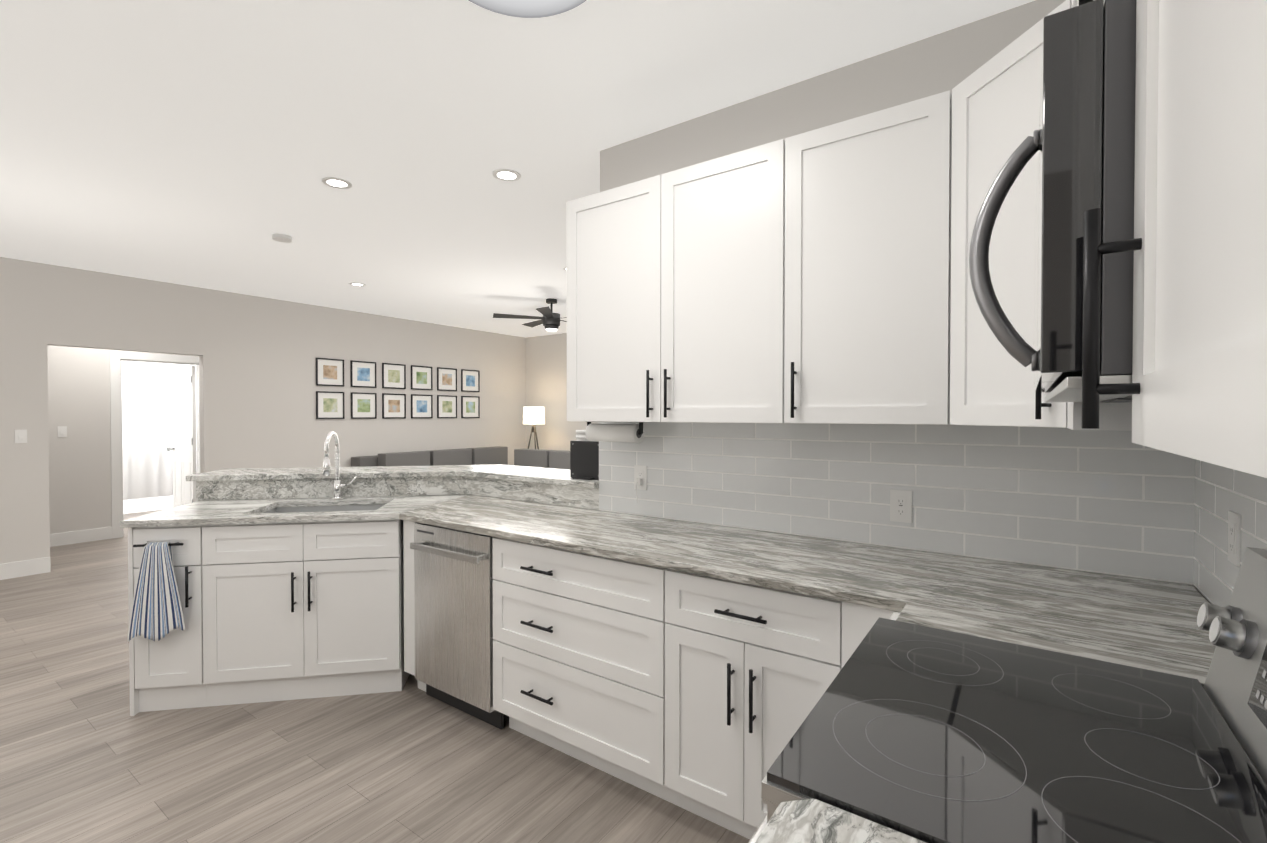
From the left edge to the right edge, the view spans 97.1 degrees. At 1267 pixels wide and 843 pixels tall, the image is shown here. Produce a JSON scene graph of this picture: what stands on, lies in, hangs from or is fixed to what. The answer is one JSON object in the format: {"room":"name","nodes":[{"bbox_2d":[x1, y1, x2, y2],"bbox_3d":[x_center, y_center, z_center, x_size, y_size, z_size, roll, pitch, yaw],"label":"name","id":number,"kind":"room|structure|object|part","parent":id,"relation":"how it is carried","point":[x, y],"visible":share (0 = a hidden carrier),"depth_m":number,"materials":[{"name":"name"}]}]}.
{"room":"kitchen","nodes":[
{"label":"kitchen","id":0,"kind":"room"},
{"bbox_2d":[47,345,198,533],"bbox_3d":[-5.949,-0.045,6.351,0.100,2.740,3.400,0,1,35],"label":"wall","id":1,"kind":"structure","parent":0,"point":[80,453],"depth_m":6.13,"materials":[{"name":"paint"}]},
{"bbox_2d":[57,426,66,436],"bbox_3d":[-6.130,0.109,6.000,0.010,0.116,0.072,0,1,35],"label":"light switch","id":2,"kind":"object","parent":1,"relation":"attached to","point":[61,431],"visible":1,"depth_m":6.00,"materials":[{"name":"white plastic"}]},
{"bbox_2d":[50,527,111,546],"bbox_3d":[-6.364,1.266,5.678,0.014,0.135,1.595,0,1,35],"label":"baseboard","id":3,"kind":"structure","parent":1,"relation":"attached to","point":[73,537],"depth_m":6.11,"materials":[{"name":"white wood"}]},
{"bbox_2d":[110,351,199,538],"bbox_3d":[-5.678,0.258,6.726,0.118,2.125,0.930,0,1,35],"label":"door frame","id":4,"kind":"structure","parent":1,"relation":"attached to","point":[117,358],"depth_m":6.37,"materials":[{"name":"white"}]},
{"bbox_2d":[122,372,196,499],"bbox_3d":[-6.908,0.199,7.516,0.064,1.724,1.985,0,1,35],"label":"shower curtain","id":5,"kind":"object","parent":1,"relation":"hanging from","point":[147,435],"visible":0.25,"depth_m":7.76,"materials":[{"name":"white fabric"}]},
{"bbox_2d":[167,365,196,507],"bbox_3d":[-5.853,0.299,7.223,0.740,2.010,0.110,0,1,35],"label":"bathroom door","id":6,"kind":"structure","parent":1,"relation":"in","point":[184,419],"depth_m":7.20,"materials":[{"name":"white wood"}]},
{"bbox_2d":[0,257,525,563],"bbox_3d":[-4.623,-0.040,5.908,0.120,2.740,9.400,0,1,35],"label":"wall","id":7,"kind":"structure","parent":0,"point":[258,386],"depth_m":6.19,"materials":[{"name":"paint"}]},
{"bbox_2d":[15,430,26,442],"bbox_3d":[-5.298,0.129,4.836,0.010,0.116,0.072,0,1,35],"label":"light switch","id":8,"kind":"object","parent":7,"relation":"attached to","point":[20,436],"visible":1,"depth_m":4.83,"materials":[{"name":"white plastic"}]},
{"bbox_2d":[0,557,50,579],"bbox_3d":[-6.235,1.293,3.513,0.014,0.135,3.600,0,1,35],"label":"baseboard","id":9,"kind":"structure","parent":7,"relation":"attached to","point":[24,568],"depth_m":4.86,"materials":[{"name":"white wood"}]},
{"bbox_2d":[316,358,343,386],"bbox_3d":[-3.783,-0.613,6.973,0.021,0.340,0.340,0,1,35],"label":"picture frame","id":10,"kind":"object","parent":7,"relation":"attached to","point":[329,372],"visible":1,"depth_m":6.96,"materials":[{"name":"black"}]},
{"bbox_2d":[316,391,344,418],"bbox_3d":[-3.783,-0.203,6.978,0.021,0.340,0.340,0,1,35],"label":"picture frame","id":11,"kind":"object","parent":7,"relation":"attached to","point":[329,405],"visible":1,"depth_m":6.97,"materials":[{"name":"black"}]},
{"bbox_2d":[350,360,376,387],"bbox_3d":[-3.535,-0.617,7.325,0.021,0.340,0.340,0,1,35],"label":"picture frame","id":12,"kind":"object","parent":7,"relation":"attached to","point":[363,373],"visible":0.98,"depth_m":7.32,"materials":[{"name":"black"}]},
{"bbox_2d":[351,392,376,418],"bbox_3d":[-3.535,-0.207,7.330,0.021,0.340,0.340,0,1,35],"label":"picture frame","id":13,"kind":"object","parent":7,"relation":"attached to","point":[363,405],"visible":0.96,"depth_m":7.33,"materials":[{"name":"black"}]},
{"bbox_2d":[382,363,405,388],"bbox_3d":[-3.288,-0.621,7.676,0.021,0.340,0.340,0,1,35],"label":"picture frame","id":14,"kind":"object","parent":7,"relation":"attached to","point":[393,376],"visible":0.96,"depth_m":7.67,"materials":[{"name":"black"}]},
{"bbox_2d":[382,393,405,418],"bbox_3d":[-3.288,-0.211,7.682,0.021,0.340,0.340,0,1,35],"label":"picture frame","id":15,"kind":"object","parent":7,"relation":"attached to","point":[393,405],"visible":1,"depth_m":7.67,"materials":[{"name":"black"}]},
{"bbox_2d":[411,365,432,389],"bbox_3d":[-3.041,-0.626,8.028,0.021,0.340,0.340,0,1,35],"label":"picture frame","id":16,"kind":"object","parent":7,"relation":"attached to","point":[421,377],"visible":1,"depth_m":8.02,"materials":[{"name":"black"}]},
{"bbox_2d":[411,394,432,417],"bbox_3d":[-3.041,-0.216,8.033,0.021,0.340,0.340,0,1,35],"label":"picture frame","id":17,"kind":"object","parent":7,"relation":"attached to","point":[421,406],"visible":1,"depth_m":8.03,"materials":[{"name":"black"}]},
{"bbox_2d":[437,367,456,390],"bbox_3d":[-2.794,-0.630,8.380,0.021,0.340,0.340,0,1,35],"label":"picture frame","id":18,"kind":"object","parent":7,"relation":"attached to","point":[446,379],"visible":1,"depth_m":8.37,"materials":[{"name":"black"}]},
{"bbox_2d":[437,395,456,417],"bbox_3d":[-2.794,-0.220,8.385,0.021,0.340,0.340,0,1,35],"label":"picture frame","id":19,"kind":"object","parent":7,"relation":"attached to","point":[446,406],"visible":1,"depth_m":8.38,"materials":[{"name":"black"}]},
{"bbox_2d":[461,369,479,391],"bbox_3d":[-2.547,-0.634,8.732,0.021,0.340,0.340,0,1,35],"label":"picture frame","id":20,"kind":"object","parent":7,"relation":"attached to","point":[470,380],"visible":1,"depth_m":8.73,"materials":[{"name":"black"}]},
{"bbox_2d":[461,396,479,417],"bbox_3d":[-2.547,-0.224,8.737,0.021,0.340,0.340,0,1,35],"label":"picture frame","id":21,"kind":"object","parent":7,"relation":"attached to","point":[470,406],"visible":1,"depth_m":8.73,"materials":[{"name":"black"}]},
{"bbox_2d":[0,509,749,842],"bbox_3d":[-2.846,1.376,4.677,11.224,0.060,9.800,0,1,35],"label":"floor","id":22,"kind":"structure","parent":0,"point":[84,757],"depth_m":2.24,"materials":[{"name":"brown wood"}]},
{"bbox_2d":[128,525,206,715],"bbox_3d":[-2.241,0.926,2.891,0.303,0.884,0.622,0,1,-10],"label":"base cabinet","id":23,"kind":"object","parent":22,"relation":"on","point":[166,672],"visible":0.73,"depth_m":2.64,"materials":[{"name":"white wood"}]},
{"bbox_2d":[127,542,184,641],"bbox_3d":[-2.179,0.780,2.573,0.236,0.444,0.067,0,1,-10],"label":"towel","id":24,"kind":"object","parent":23,"relation":"hanging from","point":[156,613],"visible":1,"depth_m":2.56,"materials":[{"name":"fabric"}]},
{"bbox_2d":[202,519,409,706],"bbox_3d":[-1.655,0.924,2.994,0.885,0.884,0.622,0,1,-10],"label":"base cabinet","id":25,"kind":"object","parent":22,"relation":"on","point":[299,610],"visible":0.96,"depth_m":2.73,"materials":[{"name":"white wood"}]},
{"bbox_2d":[120,494,470,527],"bbox_3d":[-1.674,0.466,2.992,1.481,0.030,0.620,0,1,-10],"label":"countertop","id":26,"kind":"structure","parent":25,"relation":"on","point":[219,512],"depth_m":2.79,"materials":[{"name":"stone"}]},
{"bbox_2d":[263,505,383,512],"bbox_3d":[-1.654,0.617,2.992,0.674,0.269,0.434,0,1,-10],"label":"sink","id":27,"kind":"object","parent":26,"relation":"in","point":[324,508],"visible":0.02,"depth_m":3.17,"materials":[{"name":"silver metal"}]},
{"bbox_2d":[322,431,357,499],"bbox_3d":[-1.659,0.251,3.160,0.139,0.396,0.220,0,1,-10],"label":"faucet","id":28,"kind":"object","parent":26,"relation":"on","point":[338,485],"visible":0.98,"depth_m":3.21,"materials":[{"name":"silver metal"}]},
{"bbox_2d":[403,520,425,691],"bbox_3d":[-1.034,0.926,2.886,0.096,0.884,0.270,0,1,35],"label":"cabinet filler","id":29,"kind":"object","parent":22,"relation":"on","point":[409,619],"visible":0.14,"depth_m":2.78,"materials":[{"name":"white wood"}]},
{"bbox_2d":[410,523,503,728],"bbox_3d":[-0.691,0.927,2.803,0.558,0.884,0.632,0,1,35],"label":"dishwasher","id":30,"kind":"object","parent":22,"relation":"on","point":[453,585],"visible":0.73,"depth_m":2.56,"materials":[{"name":"grey"}]},
{"bbox_2d":[351,446,569,469],"bbox_3d":[-1.925,0.862,7.385,2.550,0.900,2.300,0,1,35],"label":"sofa","id":31,"kind":"object","parent":22,"relation":"on","point":[541,458],"visible":0.04,"depth_m":7.81,"materials":[{"name":"grey fabric"}]},
{"bbox_2d":[523,407,544,448],"bbox_3d":[-1.569,0.528,9.028,0.488,1.532,0.456,0,1,35],"label":"floor lamp","id":32,"kind":"object","parent":22,"relation":"on","point":[533,416],"visible":0.73,"depth_m":8.85,"materials":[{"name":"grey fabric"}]},
{"bbox_2d":[492,537,677,805],"bbox_3d":[-0.090,0.932,2.406,0.876,0.884,0.647,0,1,35],"label":"drawers","id":33,"kind":"object","parent":22,"relation":"on","point":[578,656],"visible":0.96,"depth_m":2.14,"materials":[{"name":"white wood"}]},
{"bbox_2d":[399,495,1215,686],"bbox_3d":[0.073,0.476,2.184,3.172,0.030,0.801,0,1,35],"label":"countertop","id":34,"kind":"structure","parent":33,"relation":"on","point":[1143,623],"depth_m":1.66,"materials":[{"name":"stone"}]},
{"bbox_2d":[665,569,841,838],"bbox_3d":[0.510,0.937,1.985,0.588,0.884,0.647,0,1,35],"label":"base cabinet","id":35,"kind":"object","parent":22,"relation":"on","point":[752,672],"depth_m":1.77,"materials":[{"name":"white wood"}]},
{"bbox_2d":[841,602,900,668],"bbox_3d":[1.038,0.943,1.516,0.813,0.884,0.807,0,1,35],"label":"base cabinet","id":36,"kind":"object","parent":22,"relation":"on","point":[895,615],"depth_m":1.55,"materials":[{"name":"white wood"}]},
{"bbox_3d":[0.737,0.941,1.673,0.140,0.884,0.320,0,1,35],"label":"base cabinet filler","id":37,"kind":"part","parent":36,"relation":"part of","materials":[{"name":"white wood"}]},
{"bbox_2d":[748,547,1266,842],"bbox_3d":[0.624,0.807,0.876,0.723,1.170,0.712,0,1,35],"label":"range","id":38,"kind":"object","parent":22,"relation":"on","point":[928,734],"visible":1,"depth_m":0.82,"materials":[{"name":"glass"}]},
{"bbox_3d":[0.014,0.962,-0.067,0.668,0.884,1.532,0,1,35],"label":"base cabinet","id":39,"kind":"object","parent":22,"relation":"on","visible":0},
{"bbox_2d":[755,798,926,842],"bbox_3d":[0.021,0.504,-0.088,0.645,0.030,1.554,0,1,35],"label":"countertop","id":40,"kind":"structure","parent":39,"relation":"on","point":[811,820],"depth_m":0.66,"materials":[{"name":"stone"}]},
{"bbox_2d":[196,476,598,509],"bbox_3d":[-1.361,0.851,3.049,2.163,1.029,1.083,0,1,35],"label":"wall","id":41,"kind":"structure","parent":0,"point":[573,496],"depth_m":3.25,"materials":[{"name":"stone"}]},
{"bbox_2d":[186,464,598,487],"bbox_3d":[-1.351,0.317,3.230,2.357,0.032,1.496,0,1,35],"label":"bar","id":42,"kind":"object","parent":41,"relation":"on","point":[554,476],"visible":0.81,"depth_m":3.29,"materials":[{"name":"stone"}]},
{"bbox_2d":[576,430,588,440],"bbox_3d":[-0.282,0.175,3.192,0.094,0.252,0.094,0,1,35],"label":"canister","id":43,"kind":"object","parent":42,"relation":"on","point":[580,435],"visible":0.15,"depth_m":3.15,"materials":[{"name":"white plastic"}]},
{"bbox_2d":[570,441,598,479],"bbox_3d":[-0.242,0.204,2.975,0.215,0.199,0.110,0,1,35],"label":"panel display","id":44,"kind":"object","parent":42,"relation":"on","point":[584,460],"visible":0.9,"depth_m":2.96,"materials":[{"name":"black plastic"}]},
{"bbox_2d":[0,0,1034,337],"bbox_3d":[-2.846,-1.434,4.643,11.224,0.080,9.800,0,1,35],"label":"ceiling","id":45,"kind":"structure","parent":0,"point":[208,144],"depth_m":2.55,"materials":[{"name":"paint"}]},
{"bbox_2d":[272,233,291,242],"bbox_3d":[-2.631,-1.373,4.187,0.130,0.030,0.130,0,1,35],"label":"ceiling detector","id":46,"kind":"object","parent":45,"relation":"attached to","point":[283,238],"visible":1,"depth_m":4.15,"materials":[{"name":"white plastic"}]},
{"bbox_2d":[322,177,351,188],"bbox_3d":[-1.708,-1.373,3.221,0.156,0.006,0.156,0,1,35],"label":"recessed light","id":47,"kind":"object","parent":45,"relation":"in","point":[337,183],"visible":1,"depth_m":3.22,"materials":[{"name":"white"}]},
{"bbox_2d":[349,282,365,286],"bbox_3d":[-2.829,-1.404,5.731,0.156,0.006,0.156,0,1,35],"label":"recessed light","id":48,"kind":"object","parent":45,"relation":"in","point":[357,284],"visible":0.98,"depth_m":5.73,"materials":[{"name":"white"}]},
{"bbox_2d":[492,169,520,181],"bbox_3d":[-0.707,-1.372,3.116,0.156,0.006,0.156,0,1,35],"label":"recessed light","id":49,"kind":"object","parent":45,"relation":"in","point":[508,175],"visible":1,"depth_m":3.11,"materials":[{"name":"white"}]},
{"bbox_2d":[468,0,585,17],"bbox_3d":[-0.331,-1.307,1.555,0.540,0.098,0.540,0,1,35],"label":"flush ceiling light","id":50,"kind":"object","parent":45,"relation":"attached to","point":[530,8],"visible":1,"depth_m":1.73,"materials":[{"name":"grey glass"}]},
{"bbox_2d":[493,298,566,331],"bbox_3d":[-0.927,-1.234,6.524,1.298,0.364,1.242,0,1,35],"label":"ceiling fan","id":51,"kind":"object","parent":45,"relation":"hanging from","point":[550,321],"visible":0.98,"depth_m":6.42,"materials":[{"name":"grey metal"}]},
{"bbox_2d":[526,333,598,450],"bbox_3d":[1.192,-0.061,7.641,7.644,2.740,0.120,0,1,35],"label":"wall","id":52,"kind":"structure","parent":0,"point":[546,372],"depth_m":9.38,"materials":[{"name":"paint"}]},
{"bbox_2d":[472,0,1196,588],"bbox_3d":[0.327,0.001,2.582,3.243,2.740,0.130,0,1,35],"label":"wall","id":53,"kind":"structure","parent":0,"point":[948,60],"depth_m":2.18,"materials":[{"name":"paint"}]},
{"bbox_2d":[566,139,784,422],"bbox_3d":[0.192,-0.496,2.366,1.016,0.996,0.364,0,1,35],"label":"upper cabinet","id":54,"kind":"object","parent":53,"relation":"attached to","point":[675,295],"visible":0.96,"depth_m":2.20,"materials":[{"name":"white wood"}]},
{"bbox_2d":[585,422,643,442],"bbox_3d":[-0.090,0.047,2.603,0.310,0.096,0.084,0,1,35],"label":"paper towel holder","id":55,"kind":"object","parent":54,"relation":"attached to","point":[632,433],"visible":0.94,"depth_m":2.56,"materials":[{"name":"white paper"}]},
{"bbox_2d":[784,90,952,424],"bbox_3d":[0.817,-0.491,1.928,0.507,0.996,0.364,0,1,35],"label":"upper cabinet","id":56,"kind":"object","parent":53,"relation":"attached to","point":[867,263],"visible":0.96,"depth_m":1.80,"materials":[{"name":"white wood"}]},
{"bbox_2d":[599,422,1194,584],"bbox_3d":[0.716,0.232,2.226,2.174,0.456,0.010,0,1,35],"label":"backsplash","id":57,"kind":"structure","parent":53,"relation":"attached to","point":[1115,502],"depth_m":1.97,"materials":[{"name":"tile"}]},
{"bbox_2d":[634,465,646,501],"bbox_3d":[0.024,0.301,2.681,0.072,0.178,0.042,0,1,35],"label":"electrical outlet","id":58,"kind":"object","parent":57,"relation":"attached to","point":[640,477],"visible":0.98,"depth_m":2.68,"materials":[{"name":"white plastic"}]},
{"bbox_2d":[890,489,911,522],"bbox_3d":[0.973,0.308,2.035,0.072,0.116,0.008,0,1,35],"label":"electrical outlet","id":59,"kind":"object","parent":57,"relation":"attached to","point":[900,505],"visible":1,"depth_m":2.03,"materials":[{"name":"white plastic"}]},
{"bbox_2d":[950,0,1070,427],"bbox_3d":[1.203,-0.486,1.518,0.589,0.996,0.590,0,1,35],"label":"upper cabinet","id":60,"kind":"object","parent":53,"relation":"attached to","point":[995,109],"visible":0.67,"depth_m":1.50,"materials":[{"name":"white wood"}]},
{"bbox_3d":[1.632,0.014,1.515,0.120,2.740,9.640,0,1,35],"label":"wall","id":61,"kind":"structure","parent":0,"visible":0},
{"bbox_2d":[1071,0,1104,7],"bbox_3d":[0.847,-0.691,0.812,0.363,0.568,0.962,0,1,35],"label":"upper cabinet","id":62,"kind":"object","parent":61,"relation":"attached to","point":[1074,3],"visible":0.06,"depth_m":1.19,"materials":[{"name":"white"}]},
{"bbox_2d":[969,0,1135,402],"bbox_3d":[0.745,-0.214,0.766,0.468,0.365,0.760,0,1,35],"label":"microwave","id":63,"kind":"object","parent":62,"relation":"attached to","point":[1081,141],"visible":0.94,"depth_m":0.53,"materials":[{"name":"grey metal"}]},
{"bbox_2d":[1067,402,1131,430],"bbox_3d":[1.082,-0.196,1.120,0.325,0.426,0.198,0,1,35],"label":"cabinet filler","id":64,"kind":"object","parent":61,"relation":"attached to","point":[1116,416],"visible":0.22,"depth_m":1.10,"materials":[{"name":"white wood"}]},
{"bbox_2d":[1082,0,1266,477],"bbox_3d":[0.323,-0.470,0.068,0.363,0.992,0.857,0,1,35],"label":"upper cabinet","id":65,"kind":"object","parent":61,"relation":"attached to","point":[1196,388],"visible":0.98,"depth_m":0.34,"materials":[{"name":"white"}]},
{"bbox_2d":[1193,459,1266,607],"bbox_3d":[0.731,0.252,0.347,0.010,0.462,3.048,0,1,35],"label":"backsplash","id":66,"kind":"structure","parent":61,"relation":"attached to","point":[1221,492],"depth_m":1.37,"materials":[{"name":"tile"}]},
{"bbox_2d":[1228,511,1240,566],"bbox_3d":[1.376,0.267,1.282,0.007,0.116,0.072,0,1,35],"label":"electrical outlet","id":67,"kind":"object","parent":66,"relation":"attached to","point":[1234,533],"visible":1,"depth_m":1.27,"materials":[{"name":"white plastic"}]}
]}

